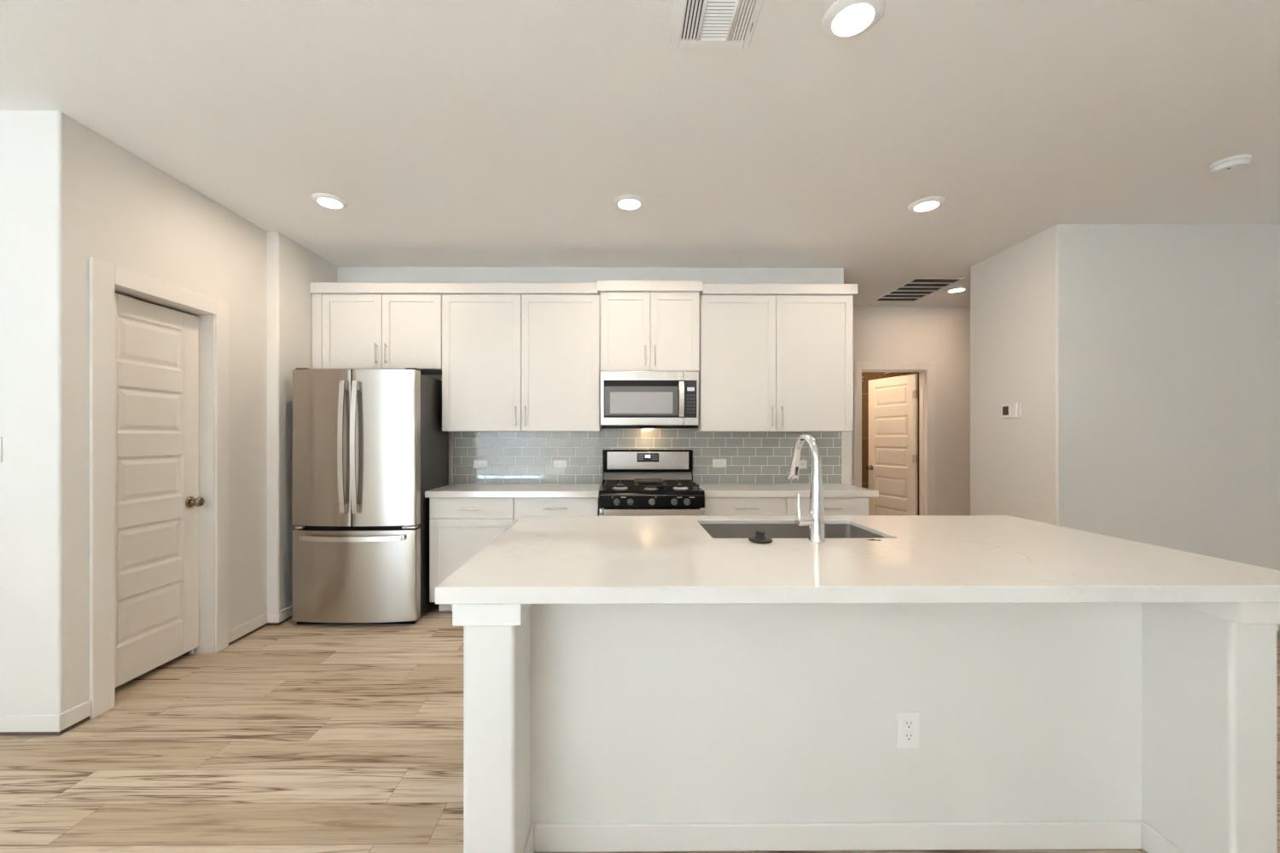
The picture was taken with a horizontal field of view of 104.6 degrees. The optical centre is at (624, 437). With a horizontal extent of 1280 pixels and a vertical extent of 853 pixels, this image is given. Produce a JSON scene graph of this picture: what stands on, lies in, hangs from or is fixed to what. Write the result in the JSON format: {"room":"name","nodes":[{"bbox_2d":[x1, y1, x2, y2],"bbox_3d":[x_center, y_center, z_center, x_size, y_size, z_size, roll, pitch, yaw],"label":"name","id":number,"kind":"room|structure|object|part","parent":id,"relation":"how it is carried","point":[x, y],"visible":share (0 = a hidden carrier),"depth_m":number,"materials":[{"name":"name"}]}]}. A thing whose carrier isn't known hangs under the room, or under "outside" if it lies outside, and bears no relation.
{"room":"kitchen","nodes":[
{"label":"kitchen","id":0,"kind":"room"},
{"bbox_2d":[114,291,192,315],"bbox_3d":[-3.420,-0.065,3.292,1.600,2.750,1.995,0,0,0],"label":"door frame","id":1,"kind":"structure","parent":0,"point":[114,292],"depth_m":4.17,"materials":[{"name":"paint"}]},
{"bbox_2d":[89,257,228,719],"bbox_3d":[-2.553,0.235,2.701,0.154,2.150,0.800,0,0,0],"label":"trim","id":2,"kind":"structure","parent":1,"relation":"attached to","point":[106,278],"depth_m":2.56,"materials":[{"name":"wood"}]},
{"bbox_2d":[114,293,204,687],"bbox_3d":[-2.561,0.268,2.709,0.108,2.000,0.592,0,0,0],"label":"door","id":3,"kind":"structure","parent":1,"relation":"in","point":[157,501],"depth_m":2.71,"materials":[{"name":"wood"}]},
{"bbox_3d":[-2.545,0.382,2.942,0.072,0.066,0.066,0,0,0],"label":"knob","id":4,"kind":"part","parent":3,"relation":"part of","materials":[{"name":"gold metal"}]},
{"bbox_2d":[0,110,337,715],"bbox_3d":[-4.317,-0.065,3.226,3.805,2.750,2.115,0,0,0],"label":"wall","id":5,"kind":"structure","parent":0,"point":[70,195],"depth_m":2.27,"materials":[{"name":"paint"}]},
{"bbox_2d":[0,436,2,462],"bbox_3d":[-2.770,0.052,2.173,0.070,0.115,0.010,0,0,0],"label":"light switch","id":6,"kind":"object","parent":5,"relation":"attached to","point":[1,438],"visible":1,"depth_m":2.17,"materials":[{"name":"white plastic"}]},
{"bbox_2d":[0,605,292,736],"bbox_3d":[-4.310,1.254,3.160,3.818,0.073,2.008,0,0,0],"label":"baseboard","id":7,"kind":"structure","parent":5,"relation":"attached to","point":[66,719],"depth_m":2.19,"materials":[{"name":"wood"}]},
{"bbox_2d":[337,267,851,485],"bbox_3d":[-0.242,-0.065,4.249,4.357,2.750,0.120,0,0,0],"label":"wall","id":8,"kind":"structure","parent":0,"point":[462,275],"depth_m":4.19,"materials":[{"name":"paint"}]},
{"bbox_2d":[312,293,442,374],"bbox_3d":[-1.916,-0.823,3.985,0.999,0.582,0.385,0,0,0],"label":"upper cabinet","id":9,"kind":"object","parent":8,"relation":"attached to","point":[350,331],"visible":0.97,"depth_m":3.83,"materials":[{"name":"paint"}]},
{"bbox_3d":[-2.377,-0.824,3.838,0.074,0.581,0.019,0,0,0],"label":"filler panel","id":10,"kind":"part","parent":9,"relation":"part of","materials":[{"name":"paint"}]},
{"bbox_3d":[-2.107,-0.822,3.839,0.458,0.577,0.020,0,0,0],"label":"door","id":11,"kind":"part","parent":9,"relation":"part of","materials":[{"name":"paint"}]},
{"bbox_3d":[-1.914,-0.646,3.812,0.011,0.157,0.038,0,0,0],"label":"handle","id":12,"kind":"part","parent":9,"relation":"part of","materials":[{"name":"silver metal"}]},
{"bbox_3d":[-1.838,-0.646,3.812,0.011,0.157,0.038,0,0,0],"label":"handle","id":13,"kind":"part","parent":9,"relation":"part of","materials":[{"name":"silver metal"}]},
{"bbox_3d":[-1.647,-0.822,3.842,0.455,0.577,0.020,0,0,0],"label":"door","id":14,"kind":"part","parent":9,"relation":"part of","materials":[{"name":"paint"}]},
{"bbox_2d":[442,294,601,431],"bbox_3d":[-0.802,-0.582,3.992,1.224,1.064,0.385,0,0,0],"label":"upper cabinet","id":15,"kind":"object","parent":8,"relation":"attached to","point":[511,363],"visible":0.99,"depth_m":3.84,"materials":[{"name":"paint"}]},
{"bbox_3d":[-1.107,-0.581,3.845,0.609,1.059,0.020,0,0,0],"label":"door","id":16,"kind":"part","parent":15,"relation":"part of","materials":[{"name":"paint"}]},
{"bbox_3d":[-0.838,-0.165,3.818,0.011,0.160,0.038,0,0,0],"label":"handle","id":17,"kind":"part","parent":15,"relation":"part of","materials":[{"name":"silver metal"}]},
{"bbox_3d":[-0.762,-0.165,3.819,0.011,0.160,0.038,0,0,0],"label":"handle","id":18,"kind":"part","parent":15,"relation":"part of","materials":[{"name":"silver metal"}]},
{"bbox_3d":[-0.495,-0.581,3.849,0.607,1.059,0.020,0,0,0],"label":"door","id":19,"kind":"part","parent":15,"relation":"part of","materials":[{"name":"paint"}]},
{"bbox_2d":[309,280,857,296],"bbox_3d":[-0.304,-1.157,3.983,4.224,0.090,0.409,0,0,0],"label":"crown molding","id":20,"kind":"structure","parent":15,"relation":"attached to","point":[315,288],"depth_m":3.81,"materials":[{"name":"paint"}]},
{"bbox_2d":[450,429,843,483],"bbox_3d":[0.198,0.140,4.185,3.320,0.500,0.012,0,0,0],"label":"backsplash","id":21,"kind":"structure","parent":8,"relation":"attached to","point":[512,457],"depth_m":4.18,"materials":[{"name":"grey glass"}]},
{"bbox_3d":[-1.453,0.170,4.175,0.018,0.439,0.012,0,0,0],"label":"edge trim","id":22,"kind":"part","parent":21,"relation":"part of","materials":[{"name":"metal"}]},
{"bbox_2d":[473,459,487,468],"bbox_3d":[-1.212,0.224,4.168,0.117,0.072,0.008,0,0,0],"label":"wall outlet","id":23,"kind":"object","parent":21,"relation":"attached to","point":[477,463],"visible":1,"depth_m":4.17,"materials":[{"name":"white plastic"}]},
{"bbox_2d":[552,459,567,468],"bbox_3d":[-0.539,0.223,4.173,0.117,0.072,0.008,0,0,0],"label":"wall outlet","id":24,"kind":"object","parent":21,"relation":"attached to","point":[556,463],"visible":1,"depth_m":4.17,"materials":[{"name":"white plastic"}]},
{"bbox_2d":[712,459,726,467],"bbox_3d":[0.803,0.217,4.181,0.117,0.072,0.008,0,0,0],"label":"wall outlet","id":25,"kind":"object","parent":21,"relation":"attached to","point":[716,462],"visible":1,"depth_m":4.18,"materials":[{"name":"white plastic"}]},
{"bbox_2d":[799,459,807,468],"bbox_3d":[1.486,0.226,4.185,0.117,0.072,0.008,0,0,0],"label":"wall outlet","id":26,"kind":"object","parent":21,"relation":"attached to","point":[803,463],"visible":0.54,"depth_m":4.18,"materials":[{"name":"white plastic"}]},
{"bbox_3d":[1.850,0.170,4.195,0.018,0.439,0.012,0,0,0],"label":"edge trim","id":27,"kind":"part","parent":21,"relation":"part of","materials":[{"name":"metal"}]},
{"bbox_2d":[599,291,699,372],"bbox_3d":[0.197,-0.817,3.978,0.769,0.610,0.425,0,0,0],"label":"upper cabinet","id":28,"kind":"object","parent":8,"relation":"attached to","point":[639,331],"visible":0.98,"depth_m":3.81,"materials":[{"name":"paint"}]},
{"bbox_3d":[0.008,-0.816,3.812,0.378,0.604,0.020,0,0,0],"label":"door","id":29,"kind":"part","parent":28,"relation":"part of","materials":[{"name":"paint"}]},
{"bbox_3d":[0.161,-0.626,3.784,0.011,0.157,0.038,0,0,0],"label":"handle","id":30,"kind":"part","parent":28,"relation":"part of","materials":[{"name":"silver metal"}]},
{"bbox_2d":[600,371,698,429],"bbox_3d":[0.195,-0.291,3.970,0.758,0.440,0.418,0,0,0],"label":"microwave","id":31,"kind":"object","parent":28,"relation":"attached to","point":[629,399],"visible":1,"depth_m":3.80,"materials":[{"name":"silver metal"}]},
{"bbox_3d":[0.150,-0.297,3.804,0.614,0.288,0.004,0,0,0],"label":"door glass","id":32,"kind":"part","parent":31,"relation":"part of","materials":[{"name":"grey glass"}]},
{"bbox_3d":[0.437,-0.295,3.777,0.037,0.270,0.028,0,0,0],"label":"handle","id":33,"kind":"part","parent":31,"relation":"part of","materials":[{"name":"silver metal"}]},
{"bbox_3d":[0.507,-0.297,3.806,0.099,0.288,0.004,0,0,0],"label":"key panel","id":34,"kind":"part","parent":31,"relation":"part of","materials":[{"name":"black plastic"}]},
{"bbox_3d":[0.237,-0.626,3.785,0.011,0.157,0.038,0,0,0],"label":"handle","id":35,"kind":"part","parent":28,"relation":"part of","materials":[{"name":"silver metal"}]},
{"bbox_3d":[0.390,-0.816,3.814,0.378,0.604,0.020,0,0,0],"label":"door","id":36,"kind":"part","parent":28,"relation":"part of","materials":[{"name":"paint"}]},
{"bbox_2d":[692,295,852,431],"bbox_3d":[1.184,-0.581,4.004,1.199,1.062,0.385,0,0,0],"label":"upper cabinet","id":37,"kind":"object","parent":8,"relation":"attached to","point":[768,363],"visible":0.99,"depth_m":3.85,"materials":[{"name":"paint"}]},
{"bbox_3d":[0.886,-0.580,3.857,0.588,1.057,0.020,0,0,0],"label":"door","id":38,"kind":"part","parent":37,"relation":"part of","materials":[{"name":"paint"}]},
{"bbox_3d":[1.221,-0.165,3.831,0.011,0.160,0.038,0,0,0],"label":"handle","id":39,"kind":"part","parent":37,"relation":"part of","materials":[{"name":"silver metal"}]},
{"bbox_3d":[1.482,-0.580,3.861,0.596,1.057,0.020,0,0,0],"label":"door","id":40,"kind":"part","parent":37,"relation":"part of","materials":[{"name":"paint"}]},
{"bbox_2d":[0,0,1279,307],"bbox_3d":[-0.305,-1.500,0.813,12.040,0.120,12.370,0,0,0],"label":"ceiling","id":41,"kind":"structure","parent":0,"point":[451,133],"depth_m":2.26,"materials":[{"name":"paint"}]},
{"bbox_2d":[310,192,348,209],"bbox_3d":[-1.788,-1.432,3.009,0.197,0.016,0.197,0,0,0],"label":"recessed light","id":42,"kind":"object","parent":41,"relation":"in","point":[328,200],"visible":1,"depth_m":2.98,"materials":[{"name":"white plastic"}]},
{"bbox_2d":[613,194,645,210],"bbox_3d":[0.032,-1.432,3.025,0.197,0.016,0.197,0,0,0],"label":"recessed light","id":43,"kind":"object","parent":41,"relation":"in","point":[629,202],"visible":1,"depth_m":3.00,"materials":[{"name":"white plastic"}]},
{"bbox_2d":[669,0,763,47],"bbox_3d":[0.312,-1.433,1.673,0.292,0.014,0.292,0,0,0],"label":"ceiling vent","id":44,"kind":"object","parent":41,"relation":"in","point":[695,23],"visible":1,"depth_m":1.71,"materials":[{"name":"silver metal"}]},
{"bbox_2d":[821,0,885,40],"bbox_3d":[0.781,-1.432,1.690,0.197,0.016,0.197,0,0,0],"label":"recessed light","id":45,"kind":"object","parent":41,"relation":"in","point":[844,20],"visible":1,"depth_m":1.68,"materials":[{"name":"white plastic"}]},
{"bbox_2d":[871,277,965,302],"bbox_3d":[2.841,-1.435,4.834,0.460,0.010,0.773,0,0,0],"label":"ceiling vent","id":46,"kind":"object","parent":41,"relation":"in","point":[917,288],"visible":1,"depth_m":4.78,"materials":[{"name":"metal"}]},
{"bbox_2d":[907,196,945,212],"bbox_3d":[1.863,-1.432,3.051,0.197,0.016,0.197,0,0,0],"label":"recessed light","id":47,"kind":"object","parent":41,"relation":"in","point":[927,204],"visible":1,"depth_m":3.02,"materials":[{"name":"white plastic"}]},
{"bbox_2d":[944,285,968,292],"bbox_3d":[3.218,-1.432,4.792,0.197,0.016,0.197,0,0,0],"label":"recessed light","id":48,"kind":"object","parent":41,"relation":"in","point":[959,288],"visible":1,"depth_m":4.76,"materials":[{"name":"white plastic"}]},
{"bbox_2d":[1209,154,1251,175],"bbox_3d":[3.162,-1.417,2.584,0.140,0.047,0.140,0,0,0],"label":"smoke detector","id":49,"kind":"object","parent":41,"relation":"attached to","point":[1230,165],"visible":1,"depth_m":2.56,"materials":[{"name":"white plastic"}]},
{"bbox_2d":[0,604,1279,852],"bbox_3d":[-0.305,1.370,0.813,12.040,0.120,12.370,0,0,0],"label":"floor","id":50,"kind":"structure","parent":0,"point":[288,737],"depth_m":2.02,"materials":[{"name":"brown wood"}]},
{"bbox_2d":[292,367,448,624],"bbox_3d":[-1.879,0.411,3.722,0.863,1.797,0.774,0,0,0],"label":"refrigerator","id":51,"kind":"object","parent":50,"relation":"on","point":[369,445],"visible":0.96,"depth_m":3.41,"materials":[{"name":"silver metal"}]},
{"bbox_3d":[-2.094,0.069,3.453,0.431,1.082,0.112,0,0,0],"label":"door","id":52,"kind":"part","parent":51,"relation":"part of","materials":[{"name":"silver metal"}]},
{"bbox_3d":[-1.917,0.065,3.356,0.033,0.906,0.043,0,0,0],"label":"handle","id":53,"kind":"part","parent":51,"relation":"part of","materials":[{"name":"silver metal"}]},
{"bbox_3d":[-1.868,0.690,3.377,0.715,0.032,0.065,0,0,0],"label":"handle","id":54,"kind":"part","parent":51,"relation":"part of","materials":[{"name":"silver metal"}]},
{"bbox_3d":[-1.833,0.065,3.357,0.033,0.906,0.043,0,0,0],"label":"handle","id":55,"kind":"part","parent":51,"relation":"part of","materials":[{"name":"silver metal"}]},
{"bbox_3d":[-1.878,0.958,3.455,0.863,0.632,0.112,0,0,0],"label":"freezer drawer","id":56,"kind":"part","parent":51,"relation":"part of","materials":[{"name":"silver metal"}]},
{"bbox_3d":[-1.658,0.069,3.456,0.424,1.082,0.112,0,0,0],"label":"door","id":57,"kind":"part","parent":51,"relation":"part of","materials":[{"name":"silver metal"}]},
{"bbox_2d":[429,497,514,611],"bbox_3d":[-1.119,0.868,3.875,0.616,0.860,0.595,0,0,0],"label":"base cabinet","id":58,"kind":"object","parent":50,"relation":"on","point":[460,528],"visible":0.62,"depth_m":3.62,"materials":[{"name":"paint"}]},
{"bbox_3d":[-1.117,0.517,3.596,0.170,0.011,0.038,0,0,0],"label":"handle","id":59,"kind":"part","parent":58,"relation":"part of","materials":[{"name":"silver metal"}]},
{"bbox_3d":[-1.117,0.516,3.625,0.612,0.150,0.020,0,0,0],"label":"drawer","id":60,"kind":"part","parent":58,"relation":"part of","materials":[{"name":"paint"}]},
{"bbox_2d":[424,483,601,497],"bbox_3d":[-0.819,0.413,3.892,1.264,0.047,0.586,0,0,0],"label":"countertop","id":61,"kind":"structure","parent":58,"relation":"on","point":[453,490],"depth_m":3.62,"materials":[{"name":"white stone"}]},
{"bbox_2d":[513,497,599,523],"bbox_3d":[-0.500,0.868,3.879,0.617,0.860,0.595,0,0,0],"label":"base cabinet","id":62,"kind":"object","parent":50,"relation":"on","point":[522,506],"visible":0.27,"depth_m":3.62,"materials":[{"name":"paint"}]},
{"bbox_3d":[-0.498,0.517,3.600,0.170,0.011,0.038,0,0,0],"label":"handle","id":63,"kind":"part","parent":62,"relation":"part of","materials":[{"name":"silver metal"}]},
{"bbox_2d":[599,449,704,516],"bbox_3d":[0.197,0.707,3.821,0.754,1.207,0.690,0,0,0],"label":"gas range","id":64,"kind":"object","parent":50,"relation":"on","point":[636,482],"visible":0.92,"depth_m":3.71,"materials":[{"name":"black metal"}]},
{"bbox_3d":[-0.158,0.521,3.505,0.032,0.041,0.044,0,0,0],"label":"handle mount","id":65,"kind":"part","parent":64,"relation":"part of","materials":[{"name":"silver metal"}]},
{"bbox_3d":[-0.053,0.458,3.508,0.048,0.048,0.033,0,0,0],"label":"knob","id":66,"kind":"part","parent":64,"relation":"part of","materials":[{"name":"silver metal"}]},
{"bbox_3d":[-0.030,0.375,3.715,0.118,0.012,0.118,0,0,0],"label":"burner","id":67,"kind":"part","parent":64,"relation":"part of","materials":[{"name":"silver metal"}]},
{"bbox_3d":[0.043,0.458,3.508,0.048,0.048,0.033,0,0,0],"label":"knob","id":68,"kind":"part","parent":64,"relation":"part of","materials":[{"name":"silver metal"}]},
{"bbox_3d":[0.197,0.166,4.092,0.181,0.073,0.005,0,0,0],"label":"clock panel","id":69,"kind":"part","parent":64,"relation":"part of","materials":[{"name":"black plastic"}]},
{"bbox_3d":[0.198,0.375,3.661,0.104,0.012,0.104,0,0,0],"label":"burner","id":70,"kind":"part","parent":64,"relation":"part of","materials":[{"name":"silver metal"}]},
{"bbox_3d":[0.198,0.804,3.552,0.750,0.601,0.045,0,0,0],"label":"oven door","id":71,"kind":"part","parent":64,"relation":"part of","materials":[{"name":"silver metal"}]},
{"bbox_3d":[0.198,0.458,3.509,0.048,0.048,0.033,0,0,0],"label":"knob","id":72,"kind":"part","parent":64,"relation":"part of","materials":[{"name":"silver metal"}]},
{"bbox_2d":[599,483,704,493],"bbox_3d":[0.197,0.388,3.819,0.754,0.045,0.565,0,0,0],"label":"cooktop","id":73,"kind":"object","parent":64,"relation":"in","point":[605,488],"depth_m":3.60,"materials":[{"name":"black metal"}]},
{"bbox_3d":[0.198,0.448,3.561,0.752,0.100,0.080,0,0,0],"label":"control panel","id":74,"kind":"part","parent":64,"relation":"part of","materials":[{"name":"black metal"}]},
{"bbox_3d":[0.199,0.520,3.489,0.710,0.035,0.026,0,0,0],"label":"handle","id":75,"kind":"part","parent":64,"relation":"part of","materials":[{"name":"silver metal"}]},
{"bbox_3d":[0.357,0.458,3.510,0.048,0.048,0.033,0,0,0],"label":"knob","id":76,"kind":"part","parent":64,"relation":"part of","materials":[{"name":"silver metal"}]},
{"bbox_3d":[0.424,0.375,3.718,0.118,0.012,0.118,0,0,0],"label":"burner","id":77,"kind":"part","parent":64,"relation":"part of","materials":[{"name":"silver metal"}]},
{"bbox_3d":[0.448,0.458,3.511,0.048,0.048,0.033,0,0,0],"label":"knob","id":78,"kind":"part","parent":64,"relation":"part of","materials":[{"name":"silver metal"}]},
{"bbox_3d":[0.556,0.521,3.510,0.032,0.041,0.044,0,0,0],"label":"handle mount","id":79,"kind":"part","parent":64,"relation":"part of","materials":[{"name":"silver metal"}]},
{"bbox_2d":[704,497,786,516],"bbox_3d":[0.890,0.868,3.888,0.601,0.860,0.595,0,0,0],"label":"base cabinet","id":80,"kind":"object","parent":50,"relation":"on","point":[713,506],"visible":0.23,"depth_m":3.63,"materials":[{"name":"paint"}]},
{"bbox_3d":[0.891,0.517,3.609,0.170,0.011,0.038,0,0,0],"label":"handle","id":81,"kind":"part","parent":80,"relation":"part of","materials":[{"name":"silver metal"}]},
{"bbox_2d":[785,497,868,516],"bbox_3d":[1.495,0.868,3.891,0.606,0.860,0.595,0,0,0],"label":"base cabinet","id":82,"kind":"object","parent":50,"relation":"on","point":[833,506],"visible":0.18,"depth_m":3.63,"materials":[{"name":"paint"}]},
{"bbox_2d":[698,483,878,497],"bbox_3d":[1.222,0.413,3.908,1.283,0.047,0.578,0,0,0],"label":"countertop","id":83,"kind":"structure","parent":82,"relation":"on","point":[711,490],"depth_m":3.62,"materials":[{"name":"white stone"}]},
{"bbox_3d":[1.497,0.517,3.612,0.170,0.011,0.038,0,0,0],"label":"handle","id":84,"kind":"part","parent":82,"relation":"part of","materials":[{"name":"silver metal"}]},
{"bbox_2d":[452,602,1279,852],"bbox_3d":[0.681,0.860,1.874,2.285,0.900,1.103,0,0,0],"label":"kitchen island","id":85,"kind":"object","parent":50,"relation":"on","point":[1152,728],"visible":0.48,"depth_m":1.57,"materials":[{"name":"paint"}]},
{"bbox_3d":[-0.289,1.264,1.462,0.013,0.084,0.215,0,0,0],"label":"baseboard","id":86,"kind":"part","parent":85,"relation":"part of","materials":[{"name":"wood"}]},
{"bbox_3d":[0.678,0.860,1.640,1.955,0.900,0.129,0,0,0],"label":"panel","id":87,"kind":"part","parent":85,"relation":"part of","materials":[{"name":"paint"}]},
{"bbox_3d":[0.679,1.264,1.569,1.925,0.084,0.013,0,0,0],"label":"baseboard","id":88,"kind":"part","parent":85,"relation":"part of","materials":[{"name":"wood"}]},
{"bbox_2d":[435,515,1279,604],"bbox_3d":[0.713,0.412,1.885,2.421,0.045,1.178,0,0,0],"label":"island countertop","id":89,"kind":"structure","parent":85,"relation":"on","point":[921,559],"depth_m":1.49,"materials":[{"name":"white stone"}]},
{"bbox_2d":[748,530,772,543],"bbox_3d":[0.510,0.371,1.856,0.088,0.040,0.088,0,0,0],"label":"stopper","id":90,"kind":"object","parent":89,"relation":"on","point":[760,538],"visible":1,"depth_m":1.84,"materials":[{"name":"black rubber"}]},
{"bbox_3d":[0.510,0.365,1.856,0.048,0.028,0.048,0,0,0],"label":"knob","id":91,"kind":"part","parent":90,"relation":"part of","materials":[{"name":"black rubber"}]},
{"bbox_2d":[699,523,885,538],"bbox_3d":[0.705,0.510,2.130,0.765,0.200,0.462,0,0,0],"label":"sink","id":92,"kind":"object","parent":89,"relation":"in","point":[715,531],"visible":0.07,"depth_m":2.34,"materials":[{"name":"silver metal"}]},
{"bbox_2d":[786,434,825,542],"bbox_3d":[0.702,0.188,1.982,0.110,0.404,0.283,0,0,0],"label":"faucet","id":93,"kind":"object","parent":89,"relation":"on","point":[815,520],"visible":1,"depth_m":1.86,"materials":[{"name":"silver metal"}]},
{"bbox_3d":[0.658,0.255,1.862,0.013,0.086,0.010,0,0,0],"label":"lever","id":94,"kind":"part","parent":93,"relation":"part of","materials":[{"name":"silver metal"}]},
{"bbox_3d":[0.721,0.060,1.964,0.034,0.149,0.222,0,0,-4],"label":"spout","id":95,"kind":"part","parent":93,"relation":"part of","materials":[{"name":"silver metal"}]},
{"bbox_2d":[896,711,919,748],"bbox_3d":[0.902,0.929,1.572,0.070,0.115,0.008,0,0,0],"label":"wall outlet","id":96,"kind":"object","parent":85,"relation":"attached to","point":[907,722],"visible":1,"depth_m":1.57,"materials":[{"name":"white plastic"}]},
{"bbox_2d":[903,720,913,728],"bbox_3d":[0.902,0.909,1.569,0.033,0.027,0.002,0,0,0],"label":"receptacle","id":97,"kind":"object","parent":96,"relation":"attached to","point":[907,724],"depth_m":1.57,"materials":[{"name":"white plastic"}]},
{"bbox_2d":[903,732,913,741],"bbox_3d":[0.902,0.949,1.569,0.033,0.027,0.002,0,0,0],"label":"receptacle","id":98,"kind":"object","parent":96,"relation":"attached to","point":[908,736],"depth_m":1.57,"materials":[{"name":"white plastic"}]},
{"bbox_3d":[1.649,1.264,1.474,0.013,0.084,0.215,0,0,0],"label":"baseboard","id":99,"kind":"part","parent":85,"relation":"part of","materials":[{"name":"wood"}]},
{"bbox_2d":[861,372,893,381],"bbox_3d":[3.198,-0.790,6.102,0.060,0.060,1.074,0,0,0],"label":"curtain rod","id":100,"kind":"object","parent":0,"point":[884,373],"visible":0.62,"depth_m":6.29,"materials":[{"name":"brown wood"}]},
{"bbox_2d":[861,372,919,515],"bbox_3d":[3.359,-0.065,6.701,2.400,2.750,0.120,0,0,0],"label":"door frame","id":101,"kind":"structure","parent":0,"point":[864,383],"depth_m":6.64,"materials":[{"name":"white wood"}]},
{"bbox_2d":[851,306,970,515],"bbox_3d":[3.216,-0.065,5.500,4.700,2.750,0.120,0,0,0],"label":"wall","id":102,"kind":"structure","parent":0,"point":[940,335],"depth_m":5.44,"materials":[{"name":"paint"}]},
{"bbox_2d":[866,373,917,515],"bbox_3d":[3.205,0.288,5.926,0.180,2.020,0.714,0,0,-16],"label":"door","id":103,"kind":"structure","parent":102,"relation":"in","point":[892,468],"depth_m":5.88,"materials":[{"name":"wood"}]},
{"bbox_3d":[3.071,0.375,6.196,0.072,0.066,0.066,0,0,-16],"label":"knob","id":104,"kind":"part","parent":103,"relation":"part of","materials":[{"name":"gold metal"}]},
{"bbox_2d":[853,361,935,515],"bbox_3d":[2.961,0.240,5.490,0.892,2.140,0.136,0,0,0],"label":"trim","id":105,"kind":"structure","parent":102,"relation":"attached to","point":[926,369],"depth_m":5.42,"materials":[{"name":"wood"}]},
{"bbox_2d":[970,224,1279,631],"bbox_3d":[4.247,-0.065,3.766,2.660,2.750,0.840,0,0,0],"label":"wall","id":106,"kind":"structure","parent":0,"point":[1142,362],"depth_m":3.34,"materials":[{"name":"paint"}]},
{"bbox_2d":[1000,401,1021,418],"bbox_3d":[2.901,-0.203,3.715,0.031,0.115,0.169,0,0,0],"label":"thermostat","id":107,"kind":"object","parent":106,"relation":"attached to","point":[1011,410],"visible":1,"depth_m":3.69,"materials":[{"name":"white plastic"}]}
]}

